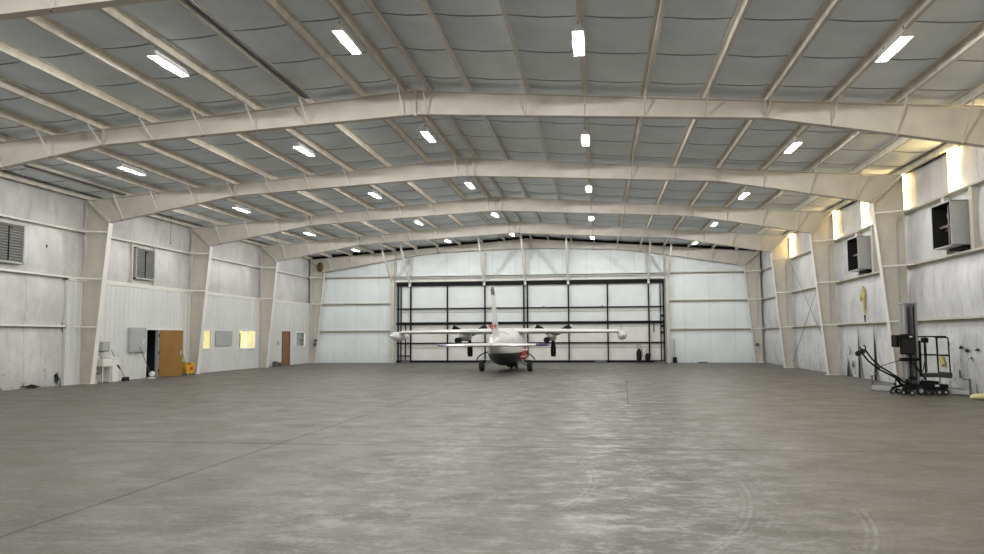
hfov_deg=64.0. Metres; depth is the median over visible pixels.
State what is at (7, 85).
purlin
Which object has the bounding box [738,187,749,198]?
strip light
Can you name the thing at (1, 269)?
girt
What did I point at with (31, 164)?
purlin
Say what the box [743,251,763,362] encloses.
steel column
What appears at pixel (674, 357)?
pedestal
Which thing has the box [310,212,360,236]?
purlin
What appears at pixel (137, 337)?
electrical panel
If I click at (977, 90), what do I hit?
purlin
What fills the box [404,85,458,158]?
purlin
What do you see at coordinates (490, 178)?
purlin
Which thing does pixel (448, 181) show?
purlin
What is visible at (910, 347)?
lift
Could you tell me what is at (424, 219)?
purlin
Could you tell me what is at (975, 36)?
purlin
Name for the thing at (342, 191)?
purlin
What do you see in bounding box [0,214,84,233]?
girt
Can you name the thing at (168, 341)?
door
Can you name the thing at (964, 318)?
beam
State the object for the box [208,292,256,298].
girt
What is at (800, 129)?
purlin
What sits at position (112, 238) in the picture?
girt
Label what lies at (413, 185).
purlin
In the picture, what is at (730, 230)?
purlin
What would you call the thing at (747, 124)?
purlin
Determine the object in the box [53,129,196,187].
purlin
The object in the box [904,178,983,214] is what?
beam
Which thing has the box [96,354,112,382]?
utility sink
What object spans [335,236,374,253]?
purlin
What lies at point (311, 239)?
purlin
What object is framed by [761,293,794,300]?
beam
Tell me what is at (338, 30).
strip light
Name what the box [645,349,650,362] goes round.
pump
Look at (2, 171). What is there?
trim
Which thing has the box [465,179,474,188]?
strip light
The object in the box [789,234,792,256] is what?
window
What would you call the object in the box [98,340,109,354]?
dispenser
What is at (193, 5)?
conduit
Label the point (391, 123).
purlin
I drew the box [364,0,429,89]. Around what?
purlin
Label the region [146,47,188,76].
strip light
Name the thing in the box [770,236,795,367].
steel column
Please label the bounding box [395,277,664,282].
door frame
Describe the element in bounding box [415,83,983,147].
rafter
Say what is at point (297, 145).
strip light
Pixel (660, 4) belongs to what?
purlin
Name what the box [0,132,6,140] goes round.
purlin
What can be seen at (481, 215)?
purlin
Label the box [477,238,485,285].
brace
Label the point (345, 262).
rafter
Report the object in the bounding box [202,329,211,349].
window
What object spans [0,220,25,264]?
louvres
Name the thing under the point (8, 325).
girt
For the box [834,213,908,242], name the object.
beam
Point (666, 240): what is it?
purlin
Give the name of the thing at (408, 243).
purlin
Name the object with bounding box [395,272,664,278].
header beam
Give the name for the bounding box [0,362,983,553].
floor
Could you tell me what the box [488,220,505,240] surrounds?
purlin
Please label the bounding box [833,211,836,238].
window
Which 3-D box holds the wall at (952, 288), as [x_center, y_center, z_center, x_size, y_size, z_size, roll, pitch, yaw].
[13.220,-0.392,21.765,0.413,7.275,55.720,-1,-4,8]
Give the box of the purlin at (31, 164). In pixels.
[19,163,124,195]
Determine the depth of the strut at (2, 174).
27.13 m
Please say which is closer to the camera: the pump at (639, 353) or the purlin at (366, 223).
the purlin at (366, 223)
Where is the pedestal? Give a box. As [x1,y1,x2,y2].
[673,339,676,362]
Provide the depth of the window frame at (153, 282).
34.10 m
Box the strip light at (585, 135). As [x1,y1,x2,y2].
[581,130,589,145]
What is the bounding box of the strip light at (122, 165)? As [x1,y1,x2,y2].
[116,160,146,175]
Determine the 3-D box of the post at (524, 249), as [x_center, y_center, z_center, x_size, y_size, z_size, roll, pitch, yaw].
[2.144,-0.902,50.805,0.100,1.872,0.100,-1,-4,8]
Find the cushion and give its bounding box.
[970,393,983,399]
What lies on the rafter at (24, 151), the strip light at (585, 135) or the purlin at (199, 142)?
the purlin at (199, 142)
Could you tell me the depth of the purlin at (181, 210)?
34.68 m
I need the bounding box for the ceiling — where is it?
[0,0,983,256]
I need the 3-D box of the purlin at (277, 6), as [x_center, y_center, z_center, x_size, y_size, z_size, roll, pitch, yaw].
[-3.863,-5.027,16.549,0.140,0.211,7.729,-1,-4,8]
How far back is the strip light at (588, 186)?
30.54 m
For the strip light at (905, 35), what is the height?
0.260 m
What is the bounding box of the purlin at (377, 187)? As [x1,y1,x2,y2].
[349,166,402,205]
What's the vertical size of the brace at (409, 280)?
2.408 m
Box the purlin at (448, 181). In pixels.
[427,157,465,199]
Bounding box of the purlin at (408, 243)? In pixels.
[386,231,417,248]
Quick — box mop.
[140,348,154,378]
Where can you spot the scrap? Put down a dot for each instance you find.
(941, 359)
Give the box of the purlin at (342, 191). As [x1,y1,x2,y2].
[310,171,371,209]
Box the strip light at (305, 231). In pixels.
[302,229,315,235]
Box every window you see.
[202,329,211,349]
[237,330,255,349]
[295,331,305,346]
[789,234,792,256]
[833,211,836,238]
[861,202,867,227]
[902,174,906,209]
[947,146,958,191]
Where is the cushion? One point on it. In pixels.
(980, 396)
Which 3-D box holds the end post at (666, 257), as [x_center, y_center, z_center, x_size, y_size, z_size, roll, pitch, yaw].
[11.005,2.016,49.284,0.220,6.673,0.180,-1,-4,8]
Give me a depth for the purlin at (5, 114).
20.45 m
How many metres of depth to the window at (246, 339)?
42.77 m
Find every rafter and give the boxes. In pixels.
[0,0,164,20]
[0,85,415,170]
[87,156,466,222]
[193,195,494,245]
[262,220,512,261]
[312,239,525,272]
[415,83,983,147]
[466,155,901,202]
[495,195,831,233]
[513,221,788,252]
[526,238,758,265]
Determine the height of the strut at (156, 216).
0.160 m
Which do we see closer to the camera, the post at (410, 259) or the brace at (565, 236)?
the brace at (565, 236)
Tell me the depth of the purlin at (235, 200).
33.70 m
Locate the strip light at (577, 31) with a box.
[572,21,584,55]
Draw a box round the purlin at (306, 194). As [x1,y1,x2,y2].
[272,175,341,212]
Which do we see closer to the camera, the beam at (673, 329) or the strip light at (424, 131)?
the strip light at (424, 131)
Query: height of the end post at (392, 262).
6.672 m
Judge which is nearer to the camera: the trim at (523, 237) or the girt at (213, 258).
the girt at (213, 258)
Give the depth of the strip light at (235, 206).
32.52 m
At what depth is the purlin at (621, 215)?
39.88 m
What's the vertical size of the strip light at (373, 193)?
0.260 m
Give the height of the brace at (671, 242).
1.977 m
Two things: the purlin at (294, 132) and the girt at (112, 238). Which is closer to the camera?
the purlin at (294, 132)
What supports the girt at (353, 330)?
attached to the wall at (693, 346)
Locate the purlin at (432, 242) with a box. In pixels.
[411,228,438,246]
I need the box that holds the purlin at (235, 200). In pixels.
[196,183,280,218]
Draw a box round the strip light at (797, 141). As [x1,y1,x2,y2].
[784,137,802,152]
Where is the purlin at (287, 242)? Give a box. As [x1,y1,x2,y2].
[286,241,332,257]
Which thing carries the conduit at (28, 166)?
attached to the purlin at (31, 164)
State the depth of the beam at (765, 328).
46.30 m
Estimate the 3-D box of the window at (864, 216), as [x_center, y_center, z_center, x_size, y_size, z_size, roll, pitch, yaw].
[14.016,-2.452,29.638,0.025,1.290,0.605,-1,-4,8]
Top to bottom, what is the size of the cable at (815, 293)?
5.217 m
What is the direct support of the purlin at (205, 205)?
on the rafter at (114, 209)
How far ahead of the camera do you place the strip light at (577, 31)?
15.37 m
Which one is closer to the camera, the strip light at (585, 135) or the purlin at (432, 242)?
the strip light at (585, 135)
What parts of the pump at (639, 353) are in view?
tank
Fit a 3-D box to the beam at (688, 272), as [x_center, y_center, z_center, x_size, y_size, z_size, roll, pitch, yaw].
[13.776,-0.295,49.247,5.690,0.130,0.190,-1,-4,8]
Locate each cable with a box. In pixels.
[789,261,821,334]
[793,293,815,360]
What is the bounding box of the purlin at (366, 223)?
[341,209,385,233]
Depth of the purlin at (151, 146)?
25.40 m
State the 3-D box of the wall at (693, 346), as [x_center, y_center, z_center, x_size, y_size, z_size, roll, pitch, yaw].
[2.326,1.394,50.922,29.880,8.250,0.378,-1,-4,8]
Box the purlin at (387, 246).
[360,233,396,250]
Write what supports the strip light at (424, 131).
hanging from the purlin at (429, 121)
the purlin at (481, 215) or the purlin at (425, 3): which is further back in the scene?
the purlin at (481, 215)
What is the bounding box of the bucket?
[182,360,194,374]
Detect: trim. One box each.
[2,171,310,256]
[68,278,310,305]
[310,236,760,259]
[793,145,960,233]
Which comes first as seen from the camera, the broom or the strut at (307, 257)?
the broom
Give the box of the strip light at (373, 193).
[368,188,381,198]
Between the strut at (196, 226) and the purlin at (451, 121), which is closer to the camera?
the purlin at (451, 121)
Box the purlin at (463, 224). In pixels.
[462,223,482,242]
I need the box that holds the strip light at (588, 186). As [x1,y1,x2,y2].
[586,182,591,191]
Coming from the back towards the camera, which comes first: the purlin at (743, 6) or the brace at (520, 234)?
the brace at (520, 234)
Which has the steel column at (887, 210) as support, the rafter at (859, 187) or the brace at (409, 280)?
the rafter at (859, 187)
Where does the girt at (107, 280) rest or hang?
attached to the wall at (28, 355)
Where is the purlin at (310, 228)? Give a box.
[280,215,335,238]
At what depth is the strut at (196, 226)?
43.35 m
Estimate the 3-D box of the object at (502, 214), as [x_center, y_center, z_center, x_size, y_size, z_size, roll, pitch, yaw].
[0.336,-3.396,39.320,0.140,0.211,7.729,-1,-4,8]
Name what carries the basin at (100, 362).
in the utility sink at (101, 363)
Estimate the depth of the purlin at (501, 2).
16.30 m
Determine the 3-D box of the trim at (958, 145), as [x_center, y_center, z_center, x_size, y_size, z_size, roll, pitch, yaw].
[13.037,-3.833,22.101,0.160,0.360,55.020,-1,-4,8]
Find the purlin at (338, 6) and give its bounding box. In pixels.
[326,0,405,91]
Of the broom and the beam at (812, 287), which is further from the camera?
the beam at (812, 287)
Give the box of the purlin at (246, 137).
[204,110,311,175]
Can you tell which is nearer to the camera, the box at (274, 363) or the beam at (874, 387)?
the beam at (874, 387)
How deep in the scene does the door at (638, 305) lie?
50.55 m
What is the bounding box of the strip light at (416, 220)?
[414,218,422,224]
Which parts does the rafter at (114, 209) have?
plate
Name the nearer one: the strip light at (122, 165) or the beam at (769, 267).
the strip light at (122, 165)
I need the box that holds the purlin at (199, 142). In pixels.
[153,116,273,179]
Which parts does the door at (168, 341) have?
post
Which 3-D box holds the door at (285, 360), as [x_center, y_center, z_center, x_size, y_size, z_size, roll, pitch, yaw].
[-12.601,4.352,48.091,0.150,2.070,1.180,-1,-4,8]
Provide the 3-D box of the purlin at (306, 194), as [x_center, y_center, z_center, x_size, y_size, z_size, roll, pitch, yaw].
[-7.521,-3.350,32.567,0.140,0.211,7.729,-1,-4,8]
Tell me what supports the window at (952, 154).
in the wall at (952, 288)
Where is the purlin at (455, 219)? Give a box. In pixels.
[433,199,462,226]
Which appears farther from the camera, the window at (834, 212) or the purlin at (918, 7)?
the window at (834, 212)
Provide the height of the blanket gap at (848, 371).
0.740 m
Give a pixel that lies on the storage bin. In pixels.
(115, 367)
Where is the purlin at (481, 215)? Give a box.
[464,196,488,223]
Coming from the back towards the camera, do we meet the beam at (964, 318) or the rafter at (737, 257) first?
the rafter at (737, 257)
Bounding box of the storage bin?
[102,356,119,381]
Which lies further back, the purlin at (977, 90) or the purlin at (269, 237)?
the purlin at (269, 237)
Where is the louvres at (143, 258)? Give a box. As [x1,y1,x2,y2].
[133,247,154,280]
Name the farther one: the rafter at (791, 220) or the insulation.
the rafter at (791, 220)
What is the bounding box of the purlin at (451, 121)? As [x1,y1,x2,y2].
[428,85,476,157]
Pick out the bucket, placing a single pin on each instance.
(189, 367)
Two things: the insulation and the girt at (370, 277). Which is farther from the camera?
the girt at (370, 277)
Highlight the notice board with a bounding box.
[216,331,231,345]
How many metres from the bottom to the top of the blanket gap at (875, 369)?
1.990 m
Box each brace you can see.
[381,248,391,281]
[399,246,410,286]
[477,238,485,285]
[520,234,525,284]
[565,236,568,283]
[647,240,650,282]
[668,242,671,277]
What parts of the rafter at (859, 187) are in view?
plate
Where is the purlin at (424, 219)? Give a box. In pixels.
[402,202,437,228]
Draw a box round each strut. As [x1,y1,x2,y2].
[0,171,90,199]
[91,196,194,227]
[195,225,263,245]
[264,244,312,259]
[787,209,829,234]
[830,171,897,211]
[898,143,957,174]
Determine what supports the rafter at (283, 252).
on the steel column at (269, 265)
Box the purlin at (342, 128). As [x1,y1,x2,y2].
[309,97,388,166]
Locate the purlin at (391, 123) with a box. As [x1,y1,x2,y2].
[363,90,428,161]
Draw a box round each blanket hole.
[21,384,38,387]
[54,372,58,384]
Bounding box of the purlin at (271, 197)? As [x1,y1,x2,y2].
[234,179,311,215]
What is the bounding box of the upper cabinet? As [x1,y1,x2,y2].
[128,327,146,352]
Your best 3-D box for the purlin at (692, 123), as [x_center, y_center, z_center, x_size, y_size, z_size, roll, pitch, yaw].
[5.708,-4.145,22.997,0.140,0.211,7.729,-1,-4,8]
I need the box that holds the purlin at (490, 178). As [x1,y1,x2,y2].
[476,154,503,196]
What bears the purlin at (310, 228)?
on the rafter at (215, 235)
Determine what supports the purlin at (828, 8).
on the rafter
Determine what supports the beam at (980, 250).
attached to the wall at (952, 288)
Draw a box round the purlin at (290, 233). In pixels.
[250,218,310,241]
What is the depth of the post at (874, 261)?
28.56 m
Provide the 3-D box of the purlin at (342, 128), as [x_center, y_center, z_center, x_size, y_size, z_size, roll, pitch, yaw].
[-4.266,-4.319,24.373,0.140,0.211,7.729,-1,-4,8]
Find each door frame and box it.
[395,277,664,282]
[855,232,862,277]
[941,197,953,257]
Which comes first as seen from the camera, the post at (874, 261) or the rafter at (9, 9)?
the rafter at (9, 9)
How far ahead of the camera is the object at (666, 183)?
31.45 m
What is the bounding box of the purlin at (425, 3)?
[420,0,472,91]
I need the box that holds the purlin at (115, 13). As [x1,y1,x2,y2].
[98,6,258,109]
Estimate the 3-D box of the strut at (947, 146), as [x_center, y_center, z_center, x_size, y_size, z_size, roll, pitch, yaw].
[12.842,-3.698,21.989,0.120,0.160,7.729,-1,-4,8]
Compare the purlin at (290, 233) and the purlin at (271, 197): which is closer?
the purlin at (271, 197)
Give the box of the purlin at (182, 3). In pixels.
[174,0,310,102]
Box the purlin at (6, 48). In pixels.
[0,39,154,122]
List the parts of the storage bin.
lid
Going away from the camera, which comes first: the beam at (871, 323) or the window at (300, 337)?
the beam at (871, 323)
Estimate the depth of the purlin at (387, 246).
49.58 m
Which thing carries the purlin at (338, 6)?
on the rafter at (9, 9)
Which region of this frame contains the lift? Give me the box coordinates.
[855,302,952,395]
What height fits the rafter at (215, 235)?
1.979 m
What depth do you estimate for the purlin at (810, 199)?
31.58 m
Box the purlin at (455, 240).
[436,226,460,244]
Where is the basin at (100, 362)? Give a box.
[97,359,112,366]
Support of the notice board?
attached to the wall at (125, 307)
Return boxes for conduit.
[22,165,125,195]
[183,0,309,98]
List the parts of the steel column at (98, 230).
plate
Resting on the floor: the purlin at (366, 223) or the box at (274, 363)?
the box at (274, 363)
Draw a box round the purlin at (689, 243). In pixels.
[687,228,703,246]
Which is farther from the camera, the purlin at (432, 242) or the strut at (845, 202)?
the purlin at (432, 242)
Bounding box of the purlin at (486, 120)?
[470,85,507,159]
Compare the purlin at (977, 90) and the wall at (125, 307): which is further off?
the wall at (125, 307)
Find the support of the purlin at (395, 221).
on the rafter at (215, 235)
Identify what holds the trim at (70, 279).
attached to the wall at (125, 307)
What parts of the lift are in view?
loading arm, loading arm, mast rail, tie rod, control panel, mast rail, lift chain, mast rail, mast rail, lift chain, mast rail, frame, guard rail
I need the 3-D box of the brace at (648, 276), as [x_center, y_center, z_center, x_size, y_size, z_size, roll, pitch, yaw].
[9.661,-0.905,48.330,0.140,2.408,2.643,-1,-4,8]
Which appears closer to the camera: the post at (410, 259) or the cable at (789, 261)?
the cable at (789, 261)
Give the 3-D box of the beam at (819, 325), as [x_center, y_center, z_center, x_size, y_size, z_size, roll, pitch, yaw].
[15.097,2.306,36.873,0.190,0.140,7.729,-1,-4,8]
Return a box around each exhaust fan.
[847,236,871,272]
[931,199,970,250]
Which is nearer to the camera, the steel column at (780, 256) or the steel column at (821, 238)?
the steel column at (821, 238)
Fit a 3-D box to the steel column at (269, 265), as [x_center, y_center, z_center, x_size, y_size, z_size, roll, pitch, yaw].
[-12.709,1.673,44.390,1.030,6.851,0.795,-1,-4,8]
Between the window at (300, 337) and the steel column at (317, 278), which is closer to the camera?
the window at (300, 337)
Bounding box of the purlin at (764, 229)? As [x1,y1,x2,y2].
[760,206,796,233]
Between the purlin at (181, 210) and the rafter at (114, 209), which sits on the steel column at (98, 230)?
the rafter at (114, 209)
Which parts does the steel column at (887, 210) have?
plate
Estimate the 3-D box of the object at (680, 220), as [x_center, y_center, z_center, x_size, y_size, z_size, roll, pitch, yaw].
[9.231,-2.905,38.067,0.140,0.211,7.729,-1,-4,8]
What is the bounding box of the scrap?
[939,356,944,366]
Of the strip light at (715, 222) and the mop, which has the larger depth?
the strip light at (715, 222)
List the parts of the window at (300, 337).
pane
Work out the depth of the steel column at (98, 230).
29.35 m
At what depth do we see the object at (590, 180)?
32.87 m
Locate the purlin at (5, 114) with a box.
[0,107,55,134]
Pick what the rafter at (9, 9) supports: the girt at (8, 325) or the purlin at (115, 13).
the purlin at (115, 13)
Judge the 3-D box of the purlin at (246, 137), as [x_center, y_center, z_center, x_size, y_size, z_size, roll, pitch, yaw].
[-7.128,-4.058,24.744,0.140,0.211,7.729,-1,-4,8]
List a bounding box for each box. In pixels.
[272,361,277,366]
[595,360,606,362]
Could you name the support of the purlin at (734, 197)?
on the rafter at (859, 187)
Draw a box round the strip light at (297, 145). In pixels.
[293,140,314,155]
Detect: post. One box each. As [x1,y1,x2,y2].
[391,261,394,362]
[410,259,411,278]
[524,249,525,277]
[665,256,670,362]
[870,226,878,273]
[968,186,981,251]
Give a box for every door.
[144,328,182,377]
[281,331,289,365]
[396,279,665,362]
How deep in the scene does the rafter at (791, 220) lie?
34.28 m
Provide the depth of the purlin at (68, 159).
26.04 m
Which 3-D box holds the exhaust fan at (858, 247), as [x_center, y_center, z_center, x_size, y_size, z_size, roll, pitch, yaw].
[13.833,-0.817,29.497,0.620,1.310,1.240,-1,-4,8]
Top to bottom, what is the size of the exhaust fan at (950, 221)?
1.310 m
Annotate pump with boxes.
[636,343,642,362]
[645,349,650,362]
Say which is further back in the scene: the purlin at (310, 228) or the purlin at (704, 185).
the purlin at (310, 228)
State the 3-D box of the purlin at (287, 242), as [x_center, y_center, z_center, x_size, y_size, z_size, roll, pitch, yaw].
[-11.180,-1.673,48.585,0.140,0.211,7.729,-1,-4,8]
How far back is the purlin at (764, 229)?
39.92 m
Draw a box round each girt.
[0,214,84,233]
[0,268,83,279]
[0,324,65,326]
[106,280,186,290]
[111,237,190,254]
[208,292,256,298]
[212,257,260,268]
[278,271,306,277]
[320,330,390,332]
[322,303,395,305]
[325,276,388,278]
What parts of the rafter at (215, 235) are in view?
plate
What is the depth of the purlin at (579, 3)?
16.70 m
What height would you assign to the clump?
0.660 m
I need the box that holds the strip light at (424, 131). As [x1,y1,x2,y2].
[420,127,435,142]
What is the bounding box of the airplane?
[390,287,626,370]
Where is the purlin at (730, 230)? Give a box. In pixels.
[710,229,731,248]
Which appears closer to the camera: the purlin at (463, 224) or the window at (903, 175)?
the window at (903, 175)
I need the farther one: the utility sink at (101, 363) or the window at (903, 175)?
the utility sink at (101, 363)
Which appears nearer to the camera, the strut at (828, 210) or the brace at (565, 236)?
the strut at (828, 210)
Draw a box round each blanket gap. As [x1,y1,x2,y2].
[847,362,849,375]
[858,336,860,377]
[873,326,876,380]
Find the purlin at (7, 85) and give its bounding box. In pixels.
[0,77,105,128]
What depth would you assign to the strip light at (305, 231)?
40.14 m
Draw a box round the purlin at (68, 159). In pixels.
[5,135,159,191]
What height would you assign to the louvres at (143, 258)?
1.320 m
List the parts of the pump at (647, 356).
tank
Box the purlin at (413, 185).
[387,162,433,202]
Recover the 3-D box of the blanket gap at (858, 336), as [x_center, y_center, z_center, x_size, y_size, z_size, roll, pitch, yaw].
[14.247,2.964,30.571,0.016,1.890,0.233,-1,-4,8]
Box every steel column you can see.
[73,201,112,383]
[184,228,212,373]
[256,247,278,367]
[307,260,324,362]
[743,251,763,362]
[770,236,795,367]
[809,212,840,374]
[870,176,912,384]
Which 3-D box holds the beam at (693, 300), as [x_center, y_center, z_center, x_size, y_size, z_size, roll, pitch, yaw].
[13.784,1.460,49.113,5.690,0.130,0.190,-1,-4,8]
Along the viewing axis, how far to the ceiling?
18.72 m
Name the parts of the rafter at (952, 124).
splice plate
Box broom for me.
[111,350,129,380]
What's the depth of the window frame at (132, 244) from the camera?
32.43 m
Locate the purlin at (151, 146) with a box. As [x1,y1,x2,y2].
[103,123,234,183]
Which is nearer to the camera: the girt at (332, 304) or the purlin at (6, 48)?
the purlin at (6, 48)
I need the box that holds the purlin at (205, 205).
[160,187,250,221]
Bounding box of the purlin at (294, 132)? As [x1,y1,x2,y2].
[256,104,349,170]
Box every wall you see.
[0,177,309,390]
[61,280,309,385]
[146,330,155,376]
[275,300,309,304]
[317,248,764,362]
[760,145,983,394]
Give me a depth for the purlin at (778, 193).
31.52 m
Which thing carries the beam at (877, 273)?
attached to the wall at (952, 288)
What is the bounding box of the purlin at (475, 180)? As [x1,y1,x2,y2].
[457,154,488,196]
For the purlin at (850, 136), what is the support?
on the rafter at (952, 124)
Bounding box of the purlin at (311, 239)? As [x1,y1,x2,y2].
[310,238,352,255]
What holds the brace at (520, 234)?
attached to the door frame at (609, 277)
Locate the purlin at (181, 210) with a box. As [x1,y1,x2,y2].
[124,191,221,224]
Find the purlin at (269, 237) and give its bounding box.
[222,221,286,243]
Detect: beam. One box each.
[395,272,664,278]
[670,271,743,273]
[670,299,747,301]
[670,328,750,330]
[761,259,793,271]
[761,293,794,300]
[762,327,795,329]
[790,242,837,259]
[791,283,839,293]
[795,324,840,328]
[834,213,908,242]
[836,267,910,283]
[837,321,886,326]
[870,372,970,395]
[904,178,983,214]
[907,246,983,268]
[917,315,983,323]
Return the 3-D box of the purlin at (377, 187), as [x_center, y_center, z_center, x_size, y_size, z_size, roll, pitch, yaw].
[-4.649,-3.612,32.194,0.140,0.211,7.729,-1,-4,8]
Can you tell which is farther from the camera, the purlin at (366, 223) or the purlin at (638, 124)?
the purlin at (366, 223)
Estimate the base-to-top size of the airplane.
3.778 m
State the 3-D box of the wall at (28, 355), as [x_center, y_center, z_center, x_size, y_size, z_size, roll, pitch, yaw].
[-15.974,0.055,25.719,0.420,7.275,55.720,-1,-4,8]
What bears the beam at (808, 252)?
attached to the wall at (952, 288)
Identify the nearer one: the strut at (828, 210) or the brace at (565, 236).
the strut at (828, 210)
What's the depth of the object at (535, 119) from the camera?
24.20 m
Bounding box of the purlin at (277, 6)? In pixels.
[263,0,364,96]
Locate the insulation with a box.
[859,286,865,313]
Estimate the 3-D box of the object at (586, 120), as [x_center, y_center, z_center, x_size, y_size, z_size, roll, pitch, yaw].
[2.833,-4.319,23.403,0.140,0.211,7.729,-1,-4,8]
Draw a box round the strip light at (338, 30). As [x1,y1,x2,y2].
[332,21,361,53]
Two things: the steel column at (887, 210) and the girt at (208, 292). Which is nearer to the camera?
the steel column at (887, 210)
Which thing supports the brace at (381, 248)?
attached to the end post at (392, 262)
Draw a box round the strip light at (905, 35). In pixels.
[875,25,913,61]
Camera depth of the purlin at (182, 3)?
16.60 m
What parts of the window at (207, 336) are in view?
pane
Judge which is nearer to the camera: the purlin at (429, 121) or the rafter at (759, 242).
the purlin at (429, 121)
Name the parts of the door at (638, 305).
latch frame, sheeting rail, sheeting rail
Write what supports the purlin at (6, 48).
on the rafter at (9, 9)
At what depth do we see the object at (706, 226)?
39.77 m
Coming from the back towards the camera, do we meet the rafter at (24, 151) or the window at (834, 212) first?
the window at (834, 212)
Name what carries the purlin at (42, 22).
on the rafter at (9, 9)
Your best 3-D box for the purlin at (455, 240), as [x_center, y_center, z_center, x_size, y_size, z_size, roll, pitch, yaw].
[-2.563,-2.460,47.468,0.140,0.211,7.729,-1,-4,8]
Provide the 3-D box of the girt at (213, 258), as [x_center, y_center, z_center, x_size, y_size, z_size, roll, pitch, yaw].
[-13.744,-0.772,41.045,0.190,0.140,7.729,-1,-4,8]
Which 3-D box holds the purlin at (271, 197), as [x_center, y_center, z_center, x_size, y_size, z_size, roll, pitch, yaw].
[-8.958,-3.219,32.753,0.140,0.211,7.729,-1,-4,8]
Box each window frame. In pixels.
[130,243,133,284]
[152,248,155,285]
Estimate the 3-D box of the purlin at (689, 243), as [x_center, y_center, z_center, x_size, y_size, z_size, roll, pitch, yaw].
[11.732,-2.241,45.498,0.140,0.211,7.729,-1,-4,8]
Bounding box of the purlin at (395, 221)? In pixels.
[371,205,410,231]
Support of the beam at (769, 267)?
attached to the wall at (952, 288)
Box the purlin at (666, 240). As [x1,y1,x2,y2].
[663,226,674,245]
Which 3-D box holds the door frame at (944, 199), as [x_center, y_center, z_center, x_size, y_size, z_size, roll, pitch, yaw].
[13.109,-1.424,22.658,0.200,1.730,0.200,-1,-4,8]
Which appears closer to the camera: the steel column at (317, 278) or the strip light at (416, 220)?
the strip light at (416, 220)
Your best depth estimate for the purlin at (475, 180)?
32.95 m
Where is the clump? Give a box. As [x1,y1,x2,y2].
[317,262,322,271]
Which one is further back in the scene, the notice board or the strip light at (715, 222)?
the notice board
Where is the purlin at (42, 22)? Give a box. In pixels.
[22,15,206,115]
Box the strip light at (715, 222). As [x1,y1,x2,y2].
[710,220,718,226]
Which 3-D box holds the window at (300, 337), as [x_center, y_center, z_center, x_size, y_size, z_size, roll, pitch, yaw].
[-12.298,3.995,50.476,0.100,1.000,1.620,-1,-4,8]
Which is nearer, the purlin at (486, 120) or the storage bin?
the purlin at (486, 120)
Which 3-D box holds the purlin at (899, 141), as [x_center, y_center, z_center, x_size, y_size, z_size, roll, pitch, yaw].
[11.457,-3.796,22.186,0.140,0.211,7.729,-1,-4,8]
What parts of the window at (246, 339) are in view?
pane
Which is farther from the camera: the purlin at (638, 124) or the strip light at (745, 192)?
the strip light at (745, 192)
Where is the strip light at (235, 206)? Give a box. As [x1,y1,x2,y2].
[231,204,250,212]
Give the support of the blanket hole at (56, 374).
attached to the wall at (28, 355)
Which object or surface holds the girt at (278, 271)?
attached to the wall at (28, 355)
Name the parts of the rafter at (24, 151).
splice plate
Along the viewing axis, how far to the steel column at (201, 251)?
37.01 m

